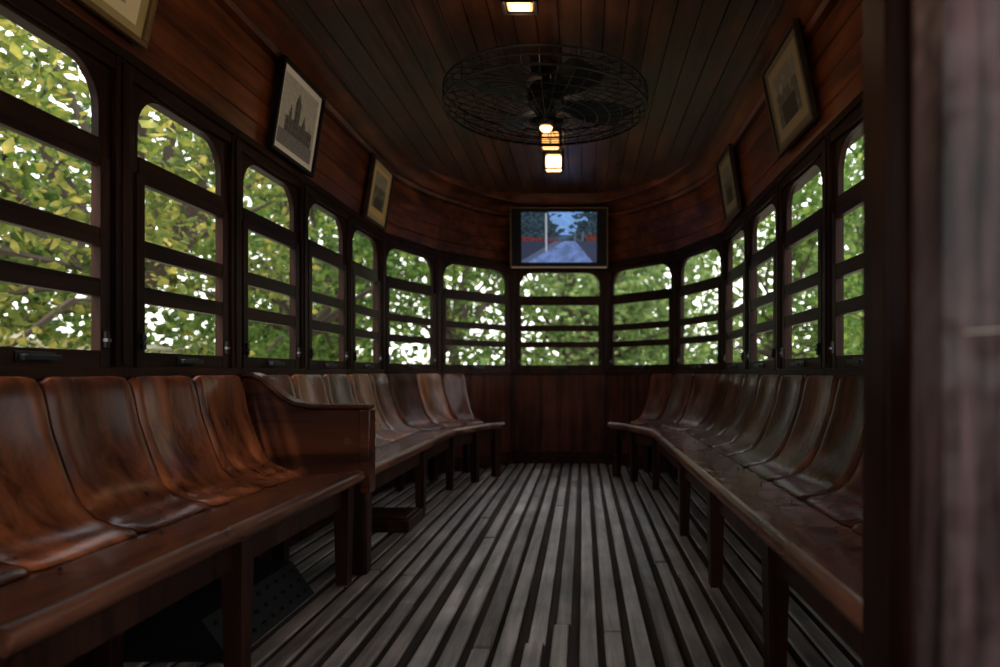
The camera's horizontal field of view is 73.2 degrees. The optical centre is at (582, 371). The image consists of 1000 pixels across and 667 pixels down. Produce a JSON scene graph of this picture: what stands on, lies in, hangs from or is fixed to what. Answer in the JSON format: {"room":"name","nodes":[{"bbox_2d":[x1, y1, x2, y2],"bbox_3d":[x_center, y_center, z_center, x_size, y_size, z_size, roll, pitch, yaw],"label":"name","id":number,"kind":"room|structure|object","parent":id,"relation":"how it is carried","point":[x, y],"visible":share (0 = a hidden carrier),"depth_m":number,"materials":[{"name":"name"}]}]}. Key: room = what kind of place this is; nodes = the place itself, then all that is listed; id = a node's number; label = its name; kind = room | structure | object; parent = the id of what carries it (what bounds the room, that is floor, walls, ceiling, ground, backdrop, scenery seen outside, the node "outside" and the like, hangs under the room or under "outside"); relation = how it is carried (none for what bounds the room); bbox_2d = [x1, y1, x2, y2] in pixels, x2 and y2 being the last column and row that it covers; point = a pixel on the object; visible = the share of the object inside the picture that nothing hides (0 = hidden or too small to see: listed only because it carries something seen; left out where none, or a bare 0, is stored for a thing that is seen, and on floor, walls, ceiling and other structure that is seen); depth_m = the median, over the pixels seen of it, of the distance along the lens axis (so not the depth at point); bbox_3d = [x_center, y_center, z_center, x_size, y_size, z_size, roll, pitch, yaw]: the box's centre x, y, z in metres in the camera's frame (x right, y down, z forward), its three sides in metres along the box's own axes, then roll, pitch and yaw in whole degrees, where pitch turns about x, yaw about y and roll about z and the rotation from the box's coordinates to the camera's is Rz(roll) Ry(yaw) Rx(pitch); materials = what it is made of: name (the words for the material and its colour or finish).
{"room":"vehicle interior","nodes":[
{"label":"vehicle interior","id":0,"kind":"room"},
{"bbox_2d":[0,0,383,666],"bbox_3d":[-1.400,-0.055,1.928,0.140,1.770,5.076,0,0,0],"label":"wall","id":1,"kind":"structure","parent":0,"point":[126,70],"depth_m":2.04,"materials":[{"name":"brown wood"}]},
{"bbox_2d":[0,0,111,366],"bbox_3d":[-1.346,-0.440,1.631,0.064,0.856,0.570,0,0,0],"label":"window","id":2,"kind":"structure","parent":1,"relation":"in","point":[18,116],"depth_m":1.75,"materials":[{"name":"brown wood"}]},
{"bbox_2d":[75,0,157,48],"bbox_3d":[-1.276,-1.189,1.700,0.109,0.443,0.600,0,0,0],"label":"framed picture","id":3,"kind":"object","parent":1,"relation":"attached to","point":[133,19],"visible":1,"depth_m":1.92,"materials":[{"name":"paper"}]},
{"bbox_2d":[91,0,148,37],"bbox_3d":[-1.276,-1.160,1.700,0.077,0.345,0.564,0,0,0],"label":"print","id":4,"kind":"object","parent":3,"relation":"attached to","point":[132,16],"depth_m":1.91,"materials":[{"name":"paper"}]},
{"bbox_2d":[133,84,229,367],"bbox_3d":[-1.346,-0.440,2.261,0.064,0.856,0.570,0,0,0],"label":"window","id":5,"kind":"structure","parent":1,"relation":"in","point":[146,174],"depth_m":2.22,"materials":[{"name":"brown wood"}]},
{"bbox_2d":[57,0,460,248],"bbox_3d":[-1.139,-1.272,1.726,0.435,0.695,6.853,0,0,0],"label":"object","id":6,"kind":"structure","parent":1,"relation":"attached to","point":[224,54],"depth_m":2.73,"materials":[{"name":"brown wood"}]},
{"bbox_2d":[242,154,300,368],"bbox_3d":[-1.346,-0.440,2.891,0.064,0.856,0.570,0,0,0],"label":"window","id":7,"kind":"structure","parent":1,"relation":"in","point":[252,222],"depth_m":2.88,"materials":[{"name":"brown wood"}]},
{"bbox_2d":[266,54,325,177],"bbox_3d":[-1.289,-1.168,3.020,0.085,0.450,0.440,0,0,0],"label":"framed picture","id":8,"kind":"object","parent":1,"relation":"attached to","point":[298,107],"visible":1,"depth_m":2.99,"materials":[{"name":"paper"}]},
{"bbox_2d":[274,64,321,170],"bbox_3d":[-1.289,-1.140,3.020,0.054,0.354,0.404,0,0,0],"label":"print","id":9,"kind":"object","parent":8,"relation":"attached to","point":[297,101],"depth_m":3.00,"materials":[{"name":"paper"}]},
{"bbox_2d":[308,196,347,369],"bbox_3d":[-1.346,-0.440,3.521,0.064,0.856,0.570,0,0,0],"label":"window","id":10,"kind":"structure","parent":1,"relation":"in","point":[316,251],"depth_m":3.55,"materials":[{"name":"brown wood"}]},
{"bbox_2d":[353,225,381,369],"bbox_3d":[-1.346,-0.440,4.151,0.064,0.856,0.570,0,0,0],"label":"window","id":11,"kind":"structure","parent":1,"relation":"in","point":[372,276],"depth_m":4.20,"materials":[{"name":"brown wood"}]},
{"bbox_2d":[362,153,394,230],"bbox_3d":[-1.289,-1.156,4.225,0.085,0.445,0.410,0,0,0],"label":"framed picture","id":12,"kind":"object","parent":1,"relation":"attached to","point":[381,177],"visible":1,"depth_m":4.20,"materials":[{"name":"paper"}]},
{"bbox_2d":[368,159,391,226],"bbox_3d":[-1.289,-1.127,4.225,0.054,0.349,0.374,0,0,0],"label":"print","id":13,"kind":"object","parent":12,"relation":"attached to","point":[380,175],"depth_m":4.22,"materials":[{"name":"paper"}]},
{"bbox_2d":[86,465,861,666],"bbox_3d":[-0.200,0.825,2.025,2.400,0.050,7.450,0,0,0],"label":"floor","id":14,"kind":"structure","parent":0,"point":[574,630],"depth_m":2.40,"materials":[{"name":"grey wood"}]},
{"bbox_2d":[123,463,861,666],"bbox_3d":[-0.216,0.791,2.065,2.216,0.018,7.323,0,0,0],"label":"floor slats","id":15,"kind":"structure","parent":14,"relation":"on","point":[452,652],"depth_m":2.43,"materials":[{"name":"grey wood"}]},
{"bbox_2d":[0,375,364,666],"bbox_3d":[-1.083,0.397,1.770,0.491,0.773,1.580,0,0,0],"label":"wooden bench","id":16,"kind":"object","parent":15,"relation":"on","point":[121,499],"visible":1,"depth_m":1.67,"materials":[{"name":"brown wood"}]},
{"bbox_2d":[90,559,313,661],"bbox_3d":[-1.140,0.717,2.080,0.380,0.133,0.560,0,0,0],"label":"wheel cover","id":17,"kind":"object","parent":15,"relation":"on","point":[190,629],"visible":0.64,"depth_m":1.84,"materials":[{"name":"metal"}]},
{"bbox_2d":[241,373,374,574],"bbox_3d":[-1.070,0.393,2.600,0.500,0.781,0.076,0,0,0],"label":"end panel","id":18,"kind":"object","parent":15,"relation":"on","point":[305,437],"visible":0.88,"depth_m":2.58,"materials":[{"name":"brown wood"}]},
{"bbox_2d":[264,373,504,560],"bbox_3d":[-1.034,0.397,3.966,0.678,0.773,2.690,0,0,6],"label":"wooden bench","id":19,"kind":"object","parent":15,"relation":"on","point":[421,416],"visible":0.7,"depth_m":4.35,"materials":[{"name":"brown wood"}]},
{"bbox_2d":[371,507,422,531],"bbox_3d":[-1.000,0.749,3.400,0.300,0.068,0.300,0,0,0],"label":"box","id":20,"kind":"object","parent":15,"relation":"on","point":[384,519],"visible":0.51,"depth_m":3.30,"materials":[{"name":"brown wood"}]},
{"bbox_2d":[607,373,862,666],"bbox_3d":[0.555,0.397,3.145,0.747,0.773,4.330,0,0,0],"label":"wooden bench","id":21,"kind":"object","parent":15,"relation":"on","point":[779,458],"visible":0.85,"depth_m":2.39,"materials":[{"name":"brown wood"}]},
{"bbox_2d":[276,0,783,192],"bbox_3d":[-0.200,-1.500,2.100,2.400,0.200,7.600,0,0,0],"label":"ceiling","id":22,"kind":"structure","parent":0,"point":[397,54],"depth_m":3.19,"materials":[{"name":"brown wood"}]},
{"bbox_2d":[500,0,538,15],"bbox_3d":[-0.245,-1.457,2.580,0.140,0.105,0.100,0,0,0],"label":"ceiling lamp","id":23,"kind":"object","parent":22,"relation":"attached to","point":[516,7],"depth_m":2.58,"materials":[{"name":"white glass"}]},
{"bbox_2d":[442,43,648,145],"bbox_3d":[-0.180,-1.330,3.250,0.996,0.320,0.996,0,0,0],"label":"ceiling fan","id":24,"kind":"object","parent":22,"relation":"hanging from","point":[546,96],"depth_m":3.17,"materials":[{"name":"black metal"}]},
{"bbox_2d":[539,126,561,151],"bbox_3d":[-0.200,-1.440,4.100,0.140,0.140,0.100,0,0,0],"label":"ceiling lamp","id":25,"kind":"object","parent":22,"relation":"attached to","point":[546,148],"depth_m":4.06,"materials":[{"name":"yellow glass"}]},
{"bbox_2d":[543,150,563,172],"bbox_3d":[-0.200,-1.440,4.550,0.140,0.140,0.100,0,0,0],"label":"ceiling lamp","id":26,"kind":"object","parent":22,"relation":"attached to","point":[551,160],"depth_m":4.51,"materials":[{"name":"white glass"}]},
{"bbox_2d":[367,232,739,491],"bbox_3d":[-0.200,-0.055,5.149,2.526,1.770,1.441,0,0,0],"label":"wall","id":27,"kind":"structure","parent":0,"point":[553,417],"depth_m":5.69,"materials":[{"name":"brown wood"}]},
{"bbox_2d":[386,244,435,369],"bbox_3d":[-1.234,-0.440,4.807,0.064,0.856,0.660,0,0,18],"label":"window","id":28,"kind":"structure","parent":27,"relation":"in","point":[391,282],"depth_m":4.81,"materials":[{"name":"brown wood"}]},
{"bbox_2d":[442,261,509,369],"bbox_3d":[-0.865,-0.440,5.447,0.064,0.856,0.731,0,0,41],"label":"window","id":29,"kind":"structure","parent":27,"relation":"in","point":[454,294],"depth_m":5.44,"materials":[{"name":"brown wood"}]},
{"bbox_2d":[437,181,676,261],"bbox_3d":[-0.200,-1.272,5.433,1.862,0.695,0.796,0,0,0],"label":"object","id":30,"kind":"structure","parent":27,"relation":"attached to","point":[474,219],"depth_m":5.47,"materials":[{"name":"brown wood"}]},
{"bbox_2d":[510,207,607,267],"bbox_3d":[-0.200,-1.124,5.644,0.816,0.502,0.201,0,0,0],"label":"television","id":31,"kind":"object","parent":27,"relation":"attached to","point":[540,237],"visible":1,"depth_m":5.58,"materials":[{"name":"black metal"}]},
{"bbox_2d":[517,271,602,369],"bbox_3d":[-0.200,-0.440,5.746,0.760,0.856,0.064,0,0,0],"label":"window","id":32,"kind":"structure","parent":27,"relation":"in","point":[521,300],"depth_m":5.74,"materials":[{"name":"brown wood"}]},
{"bbox_2d":[609,261,672,369],"bbox_3d":[0.465,-0.440,5.447,0.064,0.856,0.731,0,0,-41],"label":"window","id":33,"kind":"structure","parent":27,"relation":"in","point":[660,294],"depth_m":5.43,"materials":[{"name":"brown wood"}]},
{"bbox_2d":[677,244,720,369],"bbox_3d":[0.834,-0.440,4.807,0.064,0.856,0.660,0,0,-18],"label":"window","id":34,"kind":"structure","parent":27,"relation":"in","point":[715,282],"depth_m":4.82,"materials":[{"name":"brown wood"}]},
{"bbox_2d":[722,90,862,376],"bbox_3d":[1.000,-0.055,1.928,0.140,1.770,5.076,0,0,0],"label":"wall","id":35,"kind":"structure","parent":0,"point":[822,144],"depth_m":2.79,"materials":[{"name":"brown wood"}]},
{"bbox_2d":[715,143,741,223],"bbox_3d":[0.879,-1.158,4.035,0.085,0.440,0.370,0,0,0],"label":"framed picture","id":36,"kind":"object","parent":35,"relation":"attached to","point":[725,165],"visible":1,"depth_m":4.01,"materials":[{"name":"paper"}]},
{"bbox_2d":[718,151,736,217],"bbox_3d":[0.879,-1.130,4.035,0.054,0.344,0.334,0,0,0],"label":"print","id":37,"kind":"object","parent":36,"relation":"attached to","point":[727,173],"depth_m":4.03,"materials":[{"name":"paper"}]},
{"bbox_2d":[723,226,743,369],"bbox_3d":[0.946,-0.440,4.151,0.064,0.856,0.570,0,0,0],"label":"window","id":38,"kind":"structure","parent":35,"relation":"in","point":[736,273],"depth_m":4.28,"materials":[{"name":"brown wood"}]},
{"bbox_2d":[652,0,862,248],"bbox_3d":[0.739,-1.272,1.726,0.435,0.695,6.853,0,0,0],"label":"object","id":39,"kind":"structure","parent":35,"relation":"attached to","point":[832,30],"depth_m":3.26,"materials":[{"name":"brown wood"}]},
{"bbox_2d":[747,197,775,369],"bbox_3d":[0.946,-0.440,3.521,0.064,0.856,0.570,0,0,0],"label":"window","id":40,"kind":"structure","parent":35,"relation":"in","point":[757,259],"depth_m":3.58,"materials":[{"name":"brown wood"}]},
{"bbox_2d":[760,18,818,157],"bbox_3d":[0.869,-1.214,2.840,0.104,0.452,0.480,0,0,0],"label":"framed picture","id":41,"kind":"object","parent":35,"relation":"attached to","point":[786,81],"visible":1,"depth_m":2.80,"materials":[{"name":"paper"}]},
{"bbox_2d":[764,29,810,149],"bbox_3d":[0.869,-1.185,2.840,0.073,0.355,0.444,0,0,0],"label":"print","id":42,"kind":"object","parent":41,"relation":"attached to","point":[787,78],"depth_m":2.81,"materials":[{"name":"paper"}]},
{"bbox_2d":[779,155,821,368],"bbox_3d":[0.946,-0.440,2.891,0.064,0.856,0.570,0,0,0],"label":"window","id":43,"kind":"structure","parent":35,"relation":"in","point":[812,224],"depth_m":2.90,"materials":[{"name":"brown wood"}]},
{"bbox_2d":[829,118,862,367],"bbox_3d":[0.946,-0.440,2.261,0.064,0.856,0.570,0,0,0],"label":"window","id":44,"kind":"structure","parent":35,"relation":"in","point":[844,203],"depth_m":2.48,"materials":[{"name":"brown wood"}]},
{"bbox_2d":[863,0,913,666],"bbox_3d":[-0.200,-0.350,0.912,2.300,2.300,0.095,0,0,0],"label":"door frame","id":45,"kind":"structure","parent":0,"point":[888,25],"depth_m":0.88,"materials":[{"name":"brown wood"}]},
{"bbox_2d":[914,0,999,666],"bbox_3d":[0.590,-0.300,0.580,0.580,2.200,0.051,0,0,0],"label":"door","id":46,"kind":"structure","parent":45,"relation":"in","point":[957,42],"depth_m":0.56,"materials":[{"name":"brown wood"}]},
{"label":"outside","id":47,"kind":"structure","parent":0,"visible":0},
{"bbox_3d":[0.000,1.650,20.000,80.000,0.100,80.000,0,0,0],"label":"ground","id":48,"kind":"structure","parent":47,"visible":0},
{"bbox_2d":[0,44,209,345],"bbox_3d":[-16.856,-3.748,16.079,12.483,10.994,12.354,0,0,-44],"label":"tree","id":49,"kind":"object","parent":48,"relation":"on","point":[55,323],"visible":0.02,"depth_m":17.55,"materials":[{"name":"green plant"}]},
{"bbox_2d":[0,15,269,352],"bbox_3d":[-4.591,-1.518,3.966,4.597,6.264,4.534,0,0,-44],"label":"tree","id":50,"kind":"object","parent":48,"relation":"on","point":[14,253],"visible":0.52,"depth_m":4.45,"materials":[{"name":"green plant"}]},
{"bbox_2d":[3,329,358,355],"bbox_3d":[-13.100,0.275,17.500,0.500,2.650,45.000,0,0,0],"label":"wall","id":51,"kind":"structure","parent":48,"relation":"on","point":[155,348],"depth_m":20.07,"materials":[{"name":"paint"}]},
{"bbox_2d":[0,20,361,355],"bbox_3d":[-5.026,-1.675,7.372,4.990,6.579,5.093,0,0,-33],"label":"tree","id":52,"kind":"object","parent":48,"relation":"on","point":[152,278],"visible":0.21,"depth_m":7.43,"materials":[{"name":"green plant"}]},
{"bbox_2d":[49,170,473,360],"bbox_3d":[-10.620,-3.588,23.757,13.474,10.820,11.340,0,0,-5],"label":"tree","id":53,"kind":"object","parent":48,"relation":"on","point":[175,312],"visible":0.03,"depth_m":22.06,"materials":[{"name":"green plant"}]},
{"bbox_2d":[167,170,428,363],"bbox_3d":[-6.067,-2.653,16.480,7.503,8.527,7.238,0,0,35],"label":"tree","id":54,"kind":"object","parent":48,"relation":"on","point":[265,347],"visible":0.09,"depth_m":15.63,"materials":[{"name":"green plant"}]},
{"bbox_2d":[145,132,455,361],"bbox_3d":[-4.866,-1.711,11.475,5.735,6.656,5.487,0,0,-28],"label":"tree","id":55,"kind":"object","parent":48,"relation":"on","point":[325,315],"visible":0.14,"depth_m":11.17,"materials":[{"name":"green plant"}]},
{"bbox_2d":[321,217,572,364],"bbox_3d":[-2.643,-1.512,12.846,4.728,6.245,4.687,0,0,25],"label":"tree","id":56,"kind":"object","parent":48,"relation":"on","point":[455,311],"visible":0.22,"depth_m":12.28,"materials":[{"name":"green plant"}]},
{"bbox_2d":[399,346,692,364],"bbox_3d":[-0.305,0.630,8.877,5.626,1.948,1.815,0,0,3],"label":"hedge","id":57,"kind":"object","parent":48,"relation":"on","point":[483,361],"visible":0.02,"depth_m":8.95,"materials":[{"name":"green plant"}]},
{"bbox_2d":[408,267,702,364],"bbox_3d":[-0.604,-2.667,20.989,9.373,8.658,9.453,0,0,0],"label":"tree","id":58,"kind":"object","parent":48,"relation":"on","point":[546,321],"visible":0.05,"depth_m":21.17,"materials":[{"name":"green plant"}]},
{"bbox_2d":[476,251,739,364],"bbox_3d":[0.724,-1.664,15.345,5.595,6.562,5.882,0,0,39],"label":"tree","id":59,"kind":"object","parent":48,"relation":"on","point":[632,313],"visible":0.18,"depth_m":14.46,"materials":[{"name":"green plant"}]},
{"bbox_2d":[522,212,808,364],"bbox_3d":[2.978,-3.424,28.391,12.894,10.452,12.385,0,0,-20],"label":"tree","id":60,"kind":"object","parent":48,"relation":"on","point":[666,280],"visible":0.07,"depth_m":27.14,"materials":[{"name":"green plant"}]},
{"bbox_2d":[665,142,862,363],"bbox_3d":[3.555,-1.567,12.031,4.358,6.368,5.190,0,0,-17],"label":"tree","id":61,"kind":"object","parent":48,"relation":"on","point":[803,251],"visible":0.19,"depth_m":11.68,"materials":[{"name":"green plant"}]},
{"bbox_2d":[733,152,862,354],"bbox_3d":[10.102,-2.912,20.539,11.043,9.281,11.605,0,0,5],"label":"tree","id":62,"kind":"object","parent":48,"relation":"on","point":[853,225],"visible":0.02,"depth_m":21.08,"materials":[{"name":"green plant"}]},
{"bbox_2d":[737,138,862,360],"bbox_3d":[7.055,-2.115,14.910,8.057,7.482,7.321,0,0,-38],"label":"tree","id":63,"kind":"object","parent":48,"relation":"on","point":[857,227],"visible":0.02,"depth_m":15.15,"materials":[{"name":"green plant"}]},
{"bbox_2d":[792,136,862,356],"bbox_3d":[3.956,-0.765,7.184,3.446,4.737,3.528,0,0,30],"label":"tree","id":64,"kind":"object","parent":48,"relation":"on","point":[848,281],"visible":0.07,"depth_m":7.36,"materials":[{"name":"green plant"}]}
]}

